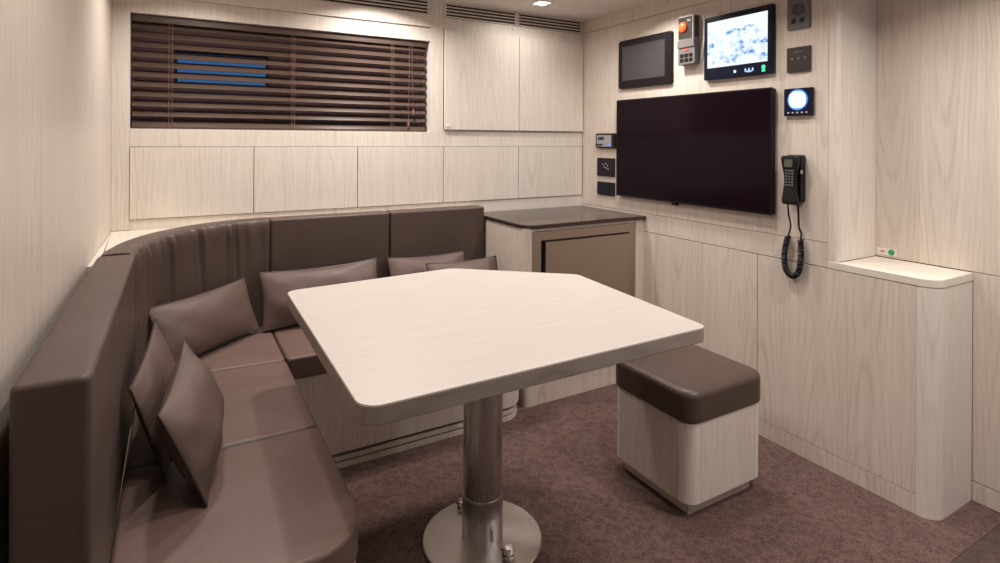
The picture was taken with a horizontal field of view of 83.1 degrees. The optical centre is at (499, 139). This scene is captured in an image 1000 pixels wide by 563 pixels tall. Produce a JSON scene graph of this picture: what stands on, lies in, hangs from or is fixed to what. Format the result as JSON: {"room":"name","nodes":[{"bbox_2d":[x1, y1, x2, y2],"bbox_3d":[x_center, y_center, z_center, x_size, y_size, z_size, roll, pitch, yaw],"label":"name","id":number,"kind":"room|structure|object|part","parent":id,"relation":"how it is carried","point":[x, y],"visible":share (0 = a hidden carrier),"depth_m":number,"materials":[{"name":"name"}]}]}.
{"room":"boat crew lounge","nodes":[
{"label":"boat crew lounge","id":0,"kind":"room"},
{"bbox_2d":[131,21,422,127],"bbox_3d":[-0.993,-0.281,2.724,1.354,0.516,0.020,0,0,-30],"label":"wall","id":1,"kind":"structure","parent":0,"point":[133,28],"depth_m":2.69,"materials":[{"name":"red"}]},
{"bbox_2d":[175,50,267,91],"bbox_3d":[-1.258,-0.306,2.564,0.378,0.166,0.018,0,0,-30],"label":"window","id":2,"kind":"structure","parent":1,"relation":"in","point":[176,51],"depth_m":2.56,"materials":[{"name":"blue glass"}]},
{"bbox_2d":[111,38,572,326],"bbox_3d":[-0.581,0.258,2.899,2.534,1.978,0.088,0,0,-30],"label":"wall","id":3,"kind":"structure","parent":0,"point":[111,133],"depth_m":2.91,"materials":[{"name":"brown"}]},
{"bbox_2d":[129,147,253,219],"bbox_3d":[-1.311,0.179,2.420,0.465,0.296,0.017,0,0,-30],"label":"wall panel","id":4,"kind":"object","parent":3,"relation":"attached to","point":[166,182],"visible":1,"depth_m":2.40,"materials":[{"name":"brown wood"}]},
{"bbox_2d":[130,12,429,131],"bbox_3d":[-0.966,-0.281,2.677,1.354,0.512,0.088,0,0,-30],"label":"window","id":5,"kind":"structure","parent":3,"relation":"in","point":[426,54],"depth_m":2.97,"materials":[{"name":"white plastic"}]},
{"bbox_2d":[132,13,426,131],"bbox_3d":[-0.957,-0.281,2.656,1.300,0.474,0.058,0,0,-30],"label":"blind","id":6,"kind":"object","parent":5,"relation":"attached to","point":[139,20],"visible":0.99,"depth_m":2.60,"materials":[{"name":"brown wood"}]},
{"bbox_3d":[-1.399,-0.270,2.384,0.002,0.442,0.002,0,0,-30],"label":"ladder cord","id":7,"kind":"part","parent":6,"relation":"part of","materials":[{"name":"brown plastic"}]},
{"bbox_3d":[-1.389,-0.270,2.389,0.002,0.442,0.002,0,0,-30],"label":"ladder cord","id":8,"kind":"part","parent":6,"relation":"part of","materials":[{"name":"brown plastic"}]},
{"bbox_3d":[-0.963,-0.049,2.661,1.298,0.012,0.040,0,0,-30],"label":"rail","id":9,"kind":"part","parent":6,"relation":"part of","materials":[{"name":"brown wood"}]},
{"bbox_3d":[-0.959,-0.268,2.635,0.002,0.442,0.002,0,0,-30],"label":"ladder cord","id":10,"kind":"part","parent":6,"relation":"part of","materials":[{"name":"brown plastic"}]},
{"bbox_3d":[-0.543,-0.266,2.874,0.002,0.442,0.002,0,0,-30],"label":"ladder cord","id":11,"kind":"part","parent":6,"relation":"part of","materials":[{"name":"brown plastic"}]},
{"bbox_3d":[-0.470,-0.292,2.910,0.007,0.389,0.003,0,0,-45],"label":"pull cord","id":12,"kind":"part","parent":6,"relation":"part of","materials":[{"name":"brown plastic"}]},
{"bbox_2d":[254,147,356,212],"bbox_3d":[-0.904,0.181,2.652,0.465,0.296,0.017,0,0,-30],"label":"wall panel","id":13,"kind":"object","parent":3,"relation":"attached to","point":[285,178],"visible":1,"depth_m":2.64,"materials":[{"name":"brown wood"}]},
{"bbox_2d":[129,195,581,230],"bbox_3d":[-0.509,0.390,2.884,2.323,0.114,0.012,0,0,-30],"label":"trim","id":14,"kind":"structure","parent":3,"relation":"attached to","point":[571,200],"depth_m":2.80,"materials":[{"name":"brown wood"}]},
{"bbox_2d":[130,128,581,146],"bbox_3d":[-0.506,-0.003,2.884,2.323,0.074,0.012,0,0,-30],"label":"trim","id":15,"kind":"structure","parent":3,"relation":"attached to","point":[138,137],"depth_m":2.69,"materials":[{"name":"brown wood"}]},
{"bbox_2d":[358,147,442,206],"bbox_3d":[-0.502,0.184,2.882,0.456,0.296,0.017,0,0,-30],"label":"locker","id":16,"kind":"object","parent":3,"relation":"attached to","point":[386,175],"visible":1,"depth_m":2.87,"materials":[{"name":"brown wood"}]},
{"bbox_2d":[429,1,443,131],"bbox_3d":[-0.336,-0.385,2.980,0.076,0.690,0.012,0,0,-30],"label":"trim","id":17,"kind":"structure","parent":3,"relation":"attached to","point":[436,8],"depth_m":2.97,"materials":[{"name":"brown wood"}]},
{"bbox_2d":[443,147,517,201],"bbox_3d":[-0.101,0.186,3.112,0.463,0.296,0.017,0,0,-30],"label":"locker","id":18,"kind":"object","parent":3,"relation":"attached to","point":[469,173],"visible":1,"depth_m":3.10,"materials":[{"name":"brown wood"}]},
{"bbox_2d":[444,2,516,25],"bbox_3d":[-0.103,-0.690,3.110,0.453,0.077,0.016,0,0,-30],"label":"air vent","id":19,"kind":"object","parent":3,"relation":"in","point":[456,11],"visible":1,"depth_m":3.10,"materials":[{"name":"brown"}]},
{"bbox_2d":[444,29,518,130],"bbox_3d":[-0.096,-0.319,3.107,0.461,0.533,0.029,0,0,-30],"label":"wall panel","id":20,"kind":"object","parent":3,"relation":"attached to","point":[481,70],"visible":1,"depth_m":3.09,"materials":[{"name":"brown wood"}]},
{"bbox_2d":[443,130,581,133],"bbox_3d":[0.097,-0.043,3.229,0.926,0.012,0.012,0,0,-30],"label":"trim","id":21,"kind":"structure","parent":3,"relation":"attached to","point":[464,131],"depth_m":3.20,"materials":[{"name":"brown wood"}]},
{"bbox_2d":[444,17,581,43],"bbox_3d":[0.100,-0.617,3.229,0.926,0.062,0.012,0,0,-30],"label":"trim","id":22,"kind":"structure","parent":3,"relation":"attached to","point":[449,23],"depth_m":3.20,"materials":[{"name":"brown wood"}]},
{"bbox_2d":[517,12,581,33],"bbox_3d":[0.298,-0.688,3.340,0.467,0.077,0.016,0,0,-30],"label":"air vent","id":23,"kind":"object","parent":3,"relation":"in","point":[523,20],"visible":1,"depth_m":3.33,"materials":[{"name":"brown"}]},
{"bbox_2d":[518,146,581,197],"bbox_3d":[0.300,0.188,3.342,0.455,0.296,0.017,0,0,-30],"label":"locker","id":24,"kind":"object","parent":3,"relation":"attached to","point":[543,171],"visible":1,"depth_m":3.33,"materials":[{"name":"brown wood"}]},
{"bbox_2d":[519,37,582,131],"bbox_3d":[0.304,-0.317,3.338,0.457,0.533,0.025,0,0,-30],"label":"locker","id":25,"kind":"object","parent":3,"relation":"attached to","point":[550,72],"visible":1,"depth_m":3.32,"materials":[{"name":"brown wood"}]},
{"bbox_2d":[430,0,655,20],"bbox_3d":[0.539,-0.755,1.285,2.864,0.060,4.198,0,0,-30],"label":"ceiling","id":26,"kind":"structure","parent":0,"point":[578,10],"depth_m":3.08,"materials":[{"name":"white paint"}]},
{"bbox_2d":[530,0,553,5],"bbox_3d":[0.222,-0.724,2.987,0.090,0.006,0.090,0,0,-30],"label":"recessed light","id":27,"kind":"object","parent":26,"relation":"in","point":[539,2],"visible":1,"depth_m":2.98,"materials":[{"name":"white plastic"}]},
{"bbox_2d":[338,383,999,562],"bbox_3d":[0.067,1.280,2.091,2.864,0.060,1.981,0,0,-30],"label":"floor","id":28,"kind":"structure","parent":0,"point":[561,464],"depth_m":1.92,"materials":[{"name":"brown carpet"}]},
{"bbox_2d":[9,205,518,562],"bbox_3d":[-0.431,0.796,1.925,1.629,0.904,1.726,0,0,-30],"label":"sofa","id":29,"kind":"object","parent":28,"relation":"on","point":[87,484],"visible":0.63,"depth_m":1.33,"materials":[{"name":"brown leather"}]},
{"bbox_3d":[-0.895,0.569,1.246,0.096,0.452,1.010,0,0,-30],"label":"backrest","id":30,"kind":"part","parent":29,"relation":"part of","materials":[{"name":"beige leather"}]},
{"bbox_2d":[128,318,175,481],"bbox_3d":[-0.902,0.661,1.496,0.087,0.244,0.502,0,0,-26],"label":"pillow","id":31,"kind":"object","parent":29,"relation":"on","point":[147,388],"visible":0.63,"depth_m":1.35,"materials":[{"name":"brown leather"}]},
{"bbox_3d":[-1.169,0.566,2.097,0.243,0.452,0.863,0,0,9],"label":"backrest","id":32,"kind":"part","parent":29,"relation":"part of","materials":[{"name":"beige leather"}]},
{"bbox_2d":[157,338,223,506],"bbox_3d":[-0.736,0.657,1.358,0.131,0.250,0.410,0,0,-23],"label":"pillow","id":33,"kind":"object","parent":29,"relation":"on","point":[190,416],"visible":1,"depth_m":1.25,"materials":[{"name":"brown leather"}]},
{"bbox_2d":[149,277,259,362],"bbox_3d":[-1.082,0.669,2.094,0.102,0.208,0.457,0,0,17],"label":"pillow","id":34,"kind":"object","parent":29,"relation":"on","point":[210,319],"visible":0.86,"depth_m":2.05,"materials":[{"name":"brown leather"}]},
{"bbox_2d":[124,361,316,474],"bbox_3d":[-0.844,0.828,1.705,0.452,0.088,0.565,0,0,-30],"label":"seat cushion","id":35,"kind":"object","parent":29,"relation":"on","point":[263,400],"depth_m":1.64,"materials":[{"name":"brown leather"}]},
{"bbox_2d":[110,428,357,562],"bbox_3d":[-0.576,0.829,1.238,0.452,0.088,0.516,0,0,-30],"label":"seat cushion","id":36,"kind":"object","parent":29,"relation":"on","point":[281,496],"depth_m":1.20,"materials":[{"name":"brown leather"}]},
{"bbox_2d":[197,326,284,370],"bbox_3d":[-1.077,0.826,2.116,0.446,0.088,0.443,0,0,-30],"label":"seat cushion","id":37,"kind":"object","parent":29,"relation":"on","point":[255,348],"depth_m":2.08,"materials":[{"name":"brown leather"}]},
{"bbox_2d":[272,324,326,378],"bbox_3d":[-0.655,0.829,2.361,0.520,0.088,0.452,0,0,-30],"label":"seat cushion","id":38,"kind":"object","parent":29,"relation":"on","point":[292,345],"depth_m":2.10,"materials":[{"name":"brown leather"}]},
{"bbox_2d":[259,258,376,331],"bbox_3d":[-0.767,0.663,2.444,0.509,0.240,0.126,0,0,-26],"label":"pillow","id":39,"kind":"object","parent":29,"relation":"on","point":[276,285],"visible":0.62,"depth_m":2.39,"materials":[{"name":"beige leather"}]},
{"bbox_3d":[-0.784,0.570,2.608,0.533,0.452,0.098,0,0,-30],"label":"backrest","id":40,"kind":"part","parent":29,"relation":"part of","materials":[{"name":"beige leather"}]},
{"bbox_2d":[387,251,464,276],"bbox_3d":[-0.340,0.672,2.725,0.407,0.227,0.112,0,0,-26],"label":"pillow","id":41,"kind":"object","parent":29,"relation":"on","point":[404,265],"visible":0.33,"depth_m":2.69,"materials":[{"name":"beige leather"}]},
{"bbox_3d":[-0.326,0.572,2.870,0.511,0.452,0.098,0,0,-30],"label":"backrest","id":42,"kind":"part","parent":29,"relation":"part of","materials":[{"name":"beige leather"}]},
{"bbox_2d":[426,255,497,271],"bbox_3d":[-0.161,0.680,2.675,0.377,0.212,0.119,0,0,-29],"label":"pillow","id":43,"kind":"object","parent":29,"relation":"on","point":[488,263],"visible":0.32,"depth_m":2.69,"materials":[{"name":"beige leather"}]},
{"bbox_2d":[287,268,703,562],"bbox_3d":[-0.065,0.880,1.742,1.020,0.740,0.983,0,0,-30],"label":"dining table","id":44,"kind":"object","parent":28,"relation":"on","point":[401,347],"visible":1,"depth_m":1.59,"materials":[{"name":"beige wood"}]},
{"bbox_3d":[-0.055,1.243,1.765,0.372,0.013,0.372,0,0,-30],"label":"plate","id":45,"kind":"part","parent":44,"relation":"part of","materials":[{"name":"silver metal"}]},
{"bbox_3d":[0.025,1.231,1.677,0.034,0.014,0.034,0,0,-30],"label":"locking knob","id":46,"kind":"part","parent":44,"relation":"part of","materials":[{"name":"silver metal"}]},
{"bbox_2d":[484,219,643,407],"bbox_3d":[0.310,0.836,3.039,0.742,0.832,0.529,0,0,-30],"label":"base cabinet","id":47,"kind":"object","parent":28,"relation":"on","point":[512,246],"visible":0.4,"depth_m":2.78,"materials":[{"name":"brown wood"}]},
{"bbox_3d":[0.002,0.834,2.863,0.032,0.832,0.529,0,0,-30],"label":"panel","id":48,"kind":"part","parent":47,"relation":"part of","materials":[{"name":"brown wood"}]},
{"bbox_2d":[484,205,645,228],"bbox_3d":[0.312,0.410,3.032,0.750,0.018,0.544,0,0,-30],"label":"countertop","id":49,"kind":"structure","parent":47,"relation":"on","point":[538,218],"depth_m":2.94,"materials":[{"name":"brown paint"}]},
{"bbox_2d":[532,223,634,296],"bbox_3d":[0.308,0.792,3.013,0.652,0.713,0.497,0,0,-30],"label":"refrigerator","id":50,"kind":"object","parent":47,"relation":"in","point":[604,254],"visible":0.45,"depth_m":2.81,"materials":[{"name":"brown"}]},
{"bbox_3d":[0.427,0.427,2.812,0.651,0.013,0.020,0,0,-30],"label":"rail","id":51,"kind":"part","parent":47,"relation":"part of","materials":[{"name":"brown wood"}]},
{"bbox_3d":[0.606,0.837,3.209,0.058,0.832,0.529,0,0,-30],"label":"panel","id":52,"kind":"part","parent":47,"relation":"part of","materials":[{"name":"brown wood"}]},
{"bbox_2d":[616,345,759,514],"bbox_3d":[0.690,1.037,2.095,0.395,0.434,0.390,0,0,-30],"label":"stool","id":53,"kind":"object","parent":28,"relation":"on","point":[687,417],"visible":0.88,"depth_m":1.95,"materials":[{"name":"brown wood"}]},
{"bbox_3d":[0.461,1.067,2.156,0.025,0.266,0.071,0,0,15],"label":"corner post","id":54,"kind":"part","parent":53,"relation":"part of","materials":[{"name":"brown wood"}]},
{"bbox_3d":[0.529,1.068,2.004,0.014,0.266,0.276,0,0,-30],"label":"panel","id":55,"kind":"part","parent":53,"relation":"part of","materials":[{"name":"brown wood"}]},
{"bbox_2d":[616,345,759,423],"bbox_3d":[0.690,0.877,2.095,0.395,0.114,0.390,0,0,-30],"label":"cushion","id":56,"kind":"object","parent":53,"relation":"on","point":[692,384],"depth_m":1.97,"materials":[{"name":"brown leather"}]},
{"bbox_3d":[0.626,1.068,1.868,0.071,0.266,0.025,0,0,15],"label":"corner post","id":57,"kind":"part","parent":53,"relation":"part of","materials":[{"name":"brown wood"}]},
{"bbox_3d":[0.780,1.069,1.938,0.281,0.266,0.014,0,0,-30],"label":"panel","id":58,"kind":"part","parent":53,"relation":"part of","materials":[{"name":"brown wood"}]},
{"bbox_3d":[0.918,1.070,2.035,0.025,0.266,0.071,0,0,15],"label":"corner post","id":59,"kind":"part","parent":53,"relation":"part of","materials":[{"name":"brown wood"}]},
{"bbox_2d":[757,254,972,519],"bbox_3d":[1.375,0.859,2.188,0.260,0.796,0.656,0,0,-30],"label":"console","id":60,"kind":"object","parent":28,"relation":"on","point":[864,366],"visible":0.96,"depth_m":2.01,"materials":[{"name":"brown wood"}]},
{"bbox_3d":[1.252,0.840,2.154,0.012,0.698,0.594,0,0,-30],"label":"panel","id":61,"kind":"part","parent":60,"relation":"part of","materials":[{"name":"brown wood"}]},
{"bbox_2d":[582,203,867,267],"bbox_3d":[0.998,0.266,2.986,0.368,1.978,1.708,0,0,-30],"label":"wall","id":62,"kind":"structure","parent":0,"point":[582,203],"depth_m":2.35,"materials":[{"name":"brown wood"}]},
{"bbox_2d":[597,158,614,176],"bbox_3d":[0.611,0.159,3.256,0.010,0.106,0.148,0,0,-30],"label":"socket plate","id":63,"kind":"object","parent":62,"relation":"attached to","point":[605,166],"visible":1,"depth_m":3.25,"materials":[{"name":"black plastic"}]},
{"bbox_2d":[596,133,615,148],"bbox_3d":[0.610,0.007,3.251,0.020,0.086,0.165,0,0,-30],"label":"controller","id":64,"kind":"object","parent":62,"relation":"attached to","point":[603,140],"visible":0.97,"depth_m":3.23,"materials":[{"name":"black plastic"}]},
{"bbox_2d":[597,181,614,195],"bbox_3d":[0.610,0.282,3.255,0.012,0.077,0.148,0,0,-30],"label":"blank plate","id":65,"kind":"object","parent":62,"relation":"attached to","point":[603,188],"visible":1,"depth_m":3.25,"materials":[{"name":"black plastic"}]},
{"bbox_2d":[618,31,673,88],"bbox_3d":[0.765,-0.414,2.986,0.017,0.266,0.391,0,0,-30],"label":"panel","id":66,"kind":"object","parent":62,"relation":"attached to","point":[645,61],"visible":1,"depth_m":2.96,"materials":[{"name":"black plastic"}]},
{"bbox_2d":[583,0,713,33],"bbox_3d":[0.887,-0.686,2.806,0.012,0.076,1.504,0,0,-30],"label":"trim","id":67,"kind":"structure","parent":62,"relation":"attached to","point":[657,7],"depth_m":3.05,"materials":[{"name":"beige wood"}]},
{"bbox_2d":[644,231,655,305],"bbox_3d":[0.658,0.837,3.192,0.012,0.698,0.614,0,0,-30],"label":"wall panel","id":68,"kind":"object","parent":62,"relation":"attached to","point":[649,238],"depth_m":2.96,"materials":[{"name":"brown wood"}]},
{"bbox_2d":[677,38,699,65],"bbox_3d":[0.906,-0.420,2.711,0.046,0.119,0.104,0,0,-30],"label":"keypad","id":69,"kind":"object","parent":62,"relation":"attached to","point":[688,49],"visible":1,"depth_m":2.69,"materials":[{"name":"grey plastic"}]},
{"bbox_2d":[678,14,698,40],"bbox_3d":[0.900,-0.537,2.705,0.062,0.115,0.094,0,0,-30],"label":"fire alarm","id":70,"kind":"object","parent":62,"relation":"attached to","point":[688,28],"visible":0.93,"depth_m":2.68,"materials":[{"name":"grey plastic"}]},
{"bbox_2d":[616,87,775,214],"bbox_3d":[0.895,0.052,2.738,0.033,0.541,0.948,0,0,-30],"label":"television","id":71,"kind":"object","parent":62,"relation":"attached to","point":[711,149],"visible":1,"depth_m":2.63,"materials":[{"name":"black plastic"}]},
{"bbox_2d":[700,14,704,62],"bbox_3d":[0.955,-0.480,2.661,0.007,0.233,0.033,0,0,-26],"label":"cable","id":72,"kind":"object","parent":62,"relation":"attached to","point":[701,14],"visible":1,"depth_m":2.66,"materials":[{"name":"white plastic"}]},
{"bbox_2d":[582,0,828,242],"bbox_3d":[0.884,-0.127,2.806,0.012,1.036,1.504,0,0,-30],"label":"wall panel","id":73,"kind":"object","parent":62,"relation":"attached to","point":[808,136],"depth_m":2.52,"materials":[{"name":"brown wood"}]},
{"bbox_2d":[582,203,828,267],"bbox_3d":[0.881,0.440,2.806,0.012,0.093,1.504,0,0,-30],"label":"trim","id":74,"kind":"structure","parent":62,"relation":"attached to","point":[815,252],"depth_m":2.52,"materials":[{"name":"brown wood"}]},
{"bbox_2d":[656,234,757,369],"bbox_3d":[0.958,0.839,2.669,0.012,0.698,0.586,0,0,-30],"label":"wall panel","id":75,"kind":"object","parent":62,"relation":"attached to","point":[714,287],"depth_m":2.60,"materials":[{"name":"brown wood"}]},
{"bbox_2d":[704,4,775,80],"bbox_3d":[1.048,-0.420,2.487,0.023,0.290,0.349,0,0,-30],"label":"monitor","id":76,"kind":"object","parent":62,"relation":"attached to","point":[742,43],"visible":1,"depth_m":2.46,"materials":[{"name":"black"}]},
{"bbox_2d":[781,155,805,278],"bbox_3d":[1.160,0.308,2.247,0.060,0.496,0.094,0,0,-30],"label":"telephone","id":77,"kind":"object","parent":62,"relation":"attached to","point":[794,166],"visible":1,"depth_m":2.22,"materials":[{"name":"black plastic"}]},
{"bbox_3d":[1.156,0.322,2.254,0.016,0.136,0.035,0,0,31],"label":"cord","id":78,"kind":"part","parent":77,"relation":"part of","materials":[{"name":"black plastic"}]},
{"bbox_2d":[784,87,813,115],"bbox_3d":[1.188,-0.150,2.244,0.018,0.110,0.118,0,0,-30],"label":"thermostat","id":79,"kind":"object","parent":62,"relation":"attached to","point":[797,101],"visible":1,"depth_m":2.23,"materials":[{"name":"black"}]},
{"bbox_2d":[787,0,810,30],"bbox_3d":[1.191,-0.504,2.249,0.012,0.124,0.095,0,0,-30],"label":"socket plate","id":80,"kind":"object","parent":62,"relation":"attached to","point":[798,11],"visible":1,"depth_m":2.25,"materials":[{"name":"grey plastic"}]},
{"bbox_2d":[792,3,803,15],"bbox_3d":[1.187,-0.520,2.247,0.002,0.050,0.050,0,0,-30],"label":"outlet","id":81,"kind":"object","parent":80,"relation":"attached to","point":[797,8],"depth_m":2.25,"materials":[{"name":"grey plastic"}]},
{"bbox_2d":[787,45,810,72],"bbox_3d":[1.191,-0.320,2.248,0.011,0.100,0.097,0,0,-30],"label":"switch plate","id":82,"kind":"object","parent":62,"relation":"attached to","point":[798,58],"visible":1,"depth_m":2.24,"materials":[{"name":"grey plastic"}]},
{"bbox_2d":[828,0,876,261],"bbox_3d":[1.375,-0.130,2.198,0.260,1.182,0.038,0,0,-30],"label":"wall panel","id":83,"kind":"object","parent":62,"relation":"attached to","point":[852,23],"depth_m":2.16,"materials":[{"name":"brown wood"}]},
{"bbox_2d":[870,23,972,480],"bbox_3d":[2.154,0.272,1.229,0.108,1.978,2.490,0,0,-30],"label":"wall","id":84,"kind":"structure","parent":0,"point":[876,23],"depth_m":2.02,"materials":[{"name":"brown"}]},
{"bbox_2d":[877,247,896,256],"bbox_3d":[1.514,0.439,2.209,0.002,0.026,0.071,0,0,-30],"label":"sticker","id":85,"kind":"object","parent":84,"relation":"attached to","point":[891,252],"visible":1,"depth_m":2.21,"materials":[{"name":"white paper"}]},
{"bbox_2d":[875,0,999,275],"bbox_3d":[2.113,-0.127,1.184,0.012,1.180,2.455,0,0,-30],"label":"wall panel","id":86,"kind":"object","parent":84,"relation":"attached to","point":[938,61],"depth_m":2.06,"materials":[{"name":"brown wood"}]},
{"bbox_2d":[972,272,999,491],"bbox_3d":[2.187,0.829,1.046,0.012,0.726,2.137,0,0,-30],"label":"wall panel","id":87,"kind":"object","parent":84,"relation":"attached to","point":[986,287],"depth_m":1.94,"materials":[{"name":"brown wood"}]},
{"bbox_2d":[972,481,999,511],"bbox_3d":[2.185,1.228,1.046,0.012,0.066,2.137,0,0,-30],"label":"baseboard","id":88,"kind":"structure","parent":84,"relation":"attached to","point":[986,496],"depth_m":1.94,"materials":[{"name":"brown wood"}]},
{"bbox_2d":[951,525,999,562],"bbox_3d":[1.066,1.286,0.346,2.864,0.060,2.035,0,0,-30],"label":"floor","id":89,"kind":"structure","parent":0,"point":[987,549],"depth_m":1.72,"materials":[{"name":"brown carpet"}]},
{"bbox_3d":[-0.964,-0.636,2.677,1.358,0.194,0.088,0,0,-30],"label":"wall","id":90,"kind":"structure","parent":0,"visible":0},
{"bbox_2d":[130,0,429,40],"bbox_3d":[-0.940,-0.554,2.634,1.318,0.071,0.012,0,0,-30],"label":"trim","id":91,"kind":"structure","parent":90,"relation":"attached to","point":[175,8],"depth_m":2.58,"materials":[{"name":"brown wood"}]},
{"bbox_2d":[185,0,430,27],"bbox_3d":[-0.938,-0.622,2.628,1.315,0.062,0.024,0,0,-30],"label":"trim","id":92,"kind":"structure","parent":90,"relation":"attached to","point":[311,7],"depth_m":2.70,"materials":[{"name":"brown wood"}]},
{"bbox_2d":[312,0,429,14],"bbox_3d":[-0.939,-0.694,2.631,1.312,0.077,0.016,0,0,-30],"label":"air vent","id":93,"kind":"object","parent":90,"relation":"in","point":[411,6],"visible":1,"depth_m":2.86,"materials":[{"name":"brown"}]},
{"bbox_3d":[-0.668,0.258,0.597,0.094,1.978,4.198,0,0,-30],"label":"wall","id":94,"kind":"structure","parent":0,"visible":0},
{"bbox_2d":[0,0,41,562],"bbox_3d":[-0.240,0.260,-0.051,0.006,1.978,2.648,0,0,-30],"label":"trim","id":95,"kind":"structure","parent":94,"relation":"attached to","point":[20,20],"depth_m":0.94,"materials":[{"name":"brown wood"}]},
{"bbox_2d":[40,0,111,343],"bbox_3d":[-1.234,0.255,1.685,0.006,1.978,1.346,0,0,-30],"label":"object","id":96,"kind":"structure","parent":94,"relation":"attached to","point":[76,34],"depth_m":1.44,"materials":[{"name":"brown wood"}]},
{"bbox_3d":[-1.616,-0.381,2.305,0.141,0.710,0.088,0,0,-30],"label":"wall","id":97,"kind":"structure","parent":0,"visible":0},
{"bbox_2d":[111,0,129,230],"bbox_3d":[-1.540,-0.183,2.291,0.061,1.105,0.012,0,0,-30],"label":"trim","id":98,"kind":"structure","parent":97,"relation":"attached to","point":[120,137],"depth_m":2.29,"materials":[{"name":"brown wood"}]}
]}

